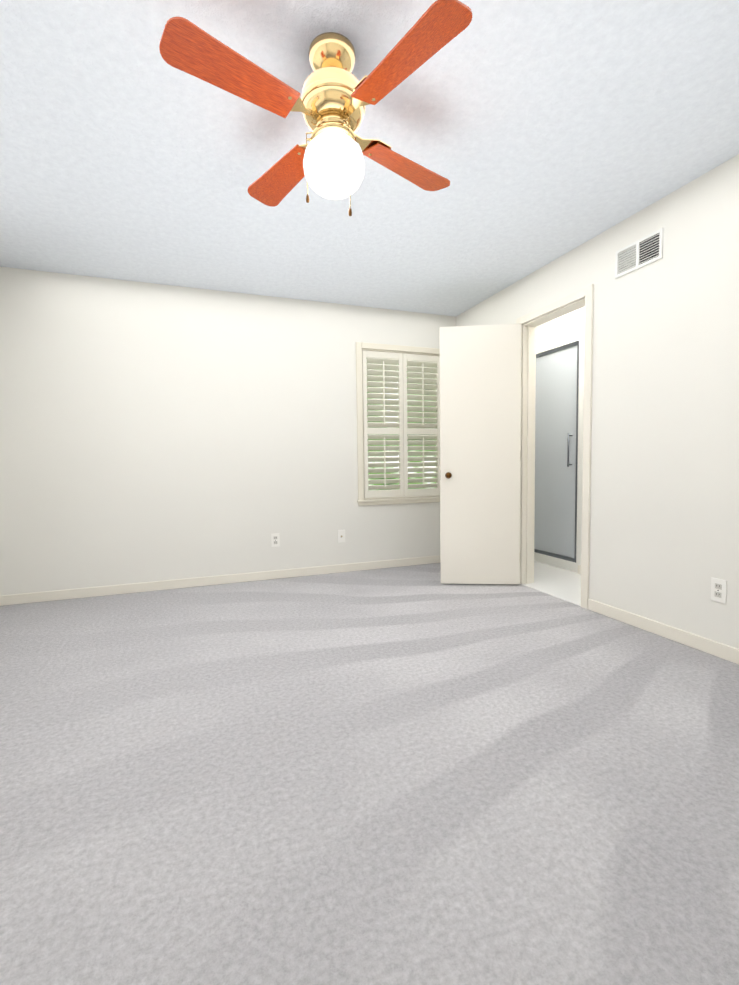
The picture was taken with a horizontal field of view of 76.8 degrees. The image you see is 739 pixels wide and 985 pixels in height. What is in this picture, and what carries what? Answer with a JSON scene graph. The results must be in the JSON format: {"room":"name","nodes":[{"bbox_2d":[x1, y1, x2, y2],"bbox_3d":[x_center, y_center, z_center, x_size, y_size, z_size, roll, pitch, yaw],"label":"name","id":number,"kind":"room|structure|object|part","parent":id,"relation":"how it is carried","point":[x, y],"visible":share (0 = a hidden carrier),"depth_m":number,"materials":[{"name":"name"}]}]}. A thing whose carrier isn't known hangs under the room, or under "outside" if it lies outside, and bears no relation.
{"room":"empty bedroom","nodes":[
{"label":"empty bedroom","id":0,"kind":"room"},
{"bbox_2d":[0,267,455,595],"bbox_3d":[-0.987,-0.455,4.057,4.160,2.440,0.120,-2,4,-20],"label":"wall","id":1,"kind":"structure","parent":0,"point":[151,432],"depth_m":3.79,"materials":[{"name":"paint"}]},
{"bbox_2d":[0,555,439,605],"bbox_3d":[-0.933,0.728,4.072,3.890,0.075,0.016,-2,4,-20],"label":"baseboard","id":2,"kind":"structure","parent":1,"relation":"attached to","point":[34,597],"depth_m":3.90,"materials":[{"name":"white paint"}]},
{"bbox_2d":[271,533,279,546],"bbox_3d":[-0.827,0.419,4.098,0.072,0.116,0.008,-2,4,-20],"label":"electrical outlet","id":3,"kind":"object","parent":1,"relation":"attached to","point":[275,540],"visible":1,"depth_m":4.09,"materials":[{"name":"white plastic"}]},
{"bbox_2d":[338,530,344,542],"bbox_3d":[-0.258,0.405,4.305,0.072,0.116,0.014,-2,4,-20],"label":"electrical outlet","id":4,"kind":"object","parent":1,"relation":"attached to","point":[341,536],"visible":1,"depth_m":4.30,"materials":[{"name":"white plastic"}]},
{"bbox_2d":[356,342,439,505],"bbox_3d":[0.312,-0.644,4.513,0.969,1.499,0.150,-2,4,-20],"label":"window","id":5,"kind":"structure","parent":1,"relation":"in","point":[361,500],"depth_m":4.34,"materials":[{"name":"beige paint"}]},
{"bbox_2d":[362,350,439,497],"bbox_3d":[0.323,-0.642,4.483,0.814,1.367,0.059,-2,4,-20],"label":"window shutter","id":6,"kind":"object","parent":5,"relation":"attached to","point":[426,431],"visible":0.96,"depth_m":4.47,"materials":[{"name":"white paint"}]},
{"bbox_2d":[0,563,738,984],"bbox_3d":[-0.241,0.935,2.004,4.040,0.100,4.630,-2,4,-20],"label":"floor carpet","id":7,"kind":"object","parent":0,"point":[410,775],"visible":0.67,"depth_m":1.43,"materials":[{"name":"grey carpet"}]},
{"bbox_2d":[0,0,738,316],"bbox_3d":[-0.220,-1.601,1.867,4.160,0.100,4.630,-2,4,-20],"label":"ceiling","id":8,"kind":"structure","parent":0,"point":[538,134],"depth_m":2.08,"materials":[{"name":"paint"}]},
{"bbox_2d":[159,0,471,215],"bbox_3d":[-0.127,-1.250,1.649,0.876,0.578,0.876,0,4,5],"label":"fan","id":9,"kind":"object","parent":8,"relation":"hanging from","point":[327,161],"visible":1,"depth_m":1.55,"materials":[{"name":"brown wood"}]},
{"bbox_3d":[-0.126,-1.154,1.655,0.220,0.189,0.220,-2,4,-20],"label":"globe","id":10,"kind":"part","parent":9,"relation":"part of"},
{"bbox_2d":[521,561,580,605],"bbox_3d":[2.025,0.777,3.997,1.600,0.104,2.300,-2,4,-20],"label":"floor","id":11,"kind":"structure","parent":0,"point":[561,583],"depth_m":3.83,"materials":[{"name":"white tile"}]},
{"bbox_2d":[534,307,584,572],"bbox_3d":[2.110,-0.542,3.953,1.580,2.540,2.300,-2,4,-20],"label":"wall","id":12,"kind":"structure","parent":0,"point":[568,328],"depth_m":4.13,"materials":[{"name":"white paint"}]},
{"bbox_2d":[534,341,578,562],"bbox_3d":[1.721,-0.366,4.433,0.068,1.960,0.690,-2,4,-20],"label":"shower door","id":13,"kind":"structure","parent":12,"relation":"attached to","point":[556,429],"depth_m":4.37,"materials":[{"name":"glass"}]},
{"bbox_2d":[456,154,738,648],"bbox_3d":[1.712,-0.401,2.590,0.120,2.440,4.510,-2,4,-20],"label":"wall","id":14,"kind":"structure","parent":0,"point":[664,520],"depth_m":2.58,"materials":[{"name":"paint"}]},
{"bbox_2d":[439,324,520,583],"bbox_3d":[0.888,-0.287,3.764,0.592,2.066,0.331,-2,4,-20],"label":"bedroom door","id":15,"kind":"structure","parent":14,"relation":"in","point":[480,401],"depth_m":3.73,"materials":[{"name":"white paint"}]},
{"bbox_2d":[516,284,593,608],"bbox_3d":[1.392,-0.302,3.465,0.152,2.143,0.766,-2,4,-20],"label":"door frame","id":16,"kind":"structure","parent":14,"relation":"attached to","point":[527,425],"depth_m":3.69,"materials":[{"name":"white paint"}]},
{"bbox_2d":[615,228,663,278],"bbox_3d":[1.561,-1.383,2.710,0.011,0.160,0.305,-2,4,-20],"label":"air vent","id":17,"kind":"object","parent":14,"relation":"in","point":[640,253],"visible":1,"depth_m":2.70,"materials":[{"name":"white metal"}]},
{"bbox_2d":[588,599,738,664],"bbox_3d":[1.666,0.781,2.640,0.012,0.075,1.080,-2,4,-20],"label":"baseboard","id":18,"kind":"structure","parent":14,"relation":"attached to","point":[717,649],"depth_m":2.60,"materials":[{"name":"white paint"}]},
{"bbox_2d":[711,578,726,603],"bbox_3d":[1.763,0.495,2.354,0.008,0.116,0.072,-2,4,-20],"label":"electrical outlet","id":19,"kind":"object","parent":14,"relation":"attached to","point":[718,590],"visible":1,"depth_m":2.35,"materials":[{"name":"white plastic"}]},
{"label":"outside","id":20,"kind":"structure","parent":0,"visible":0},
{"bbox_2d":[367,363,435,489],"bbox_3d":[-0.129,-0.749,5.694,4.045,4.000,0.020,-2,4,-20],"label":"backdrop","id":21,"kind":"structure","parent":20,"point":[398,444],"depth_m":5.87,"materials":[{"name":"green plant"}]}
]}

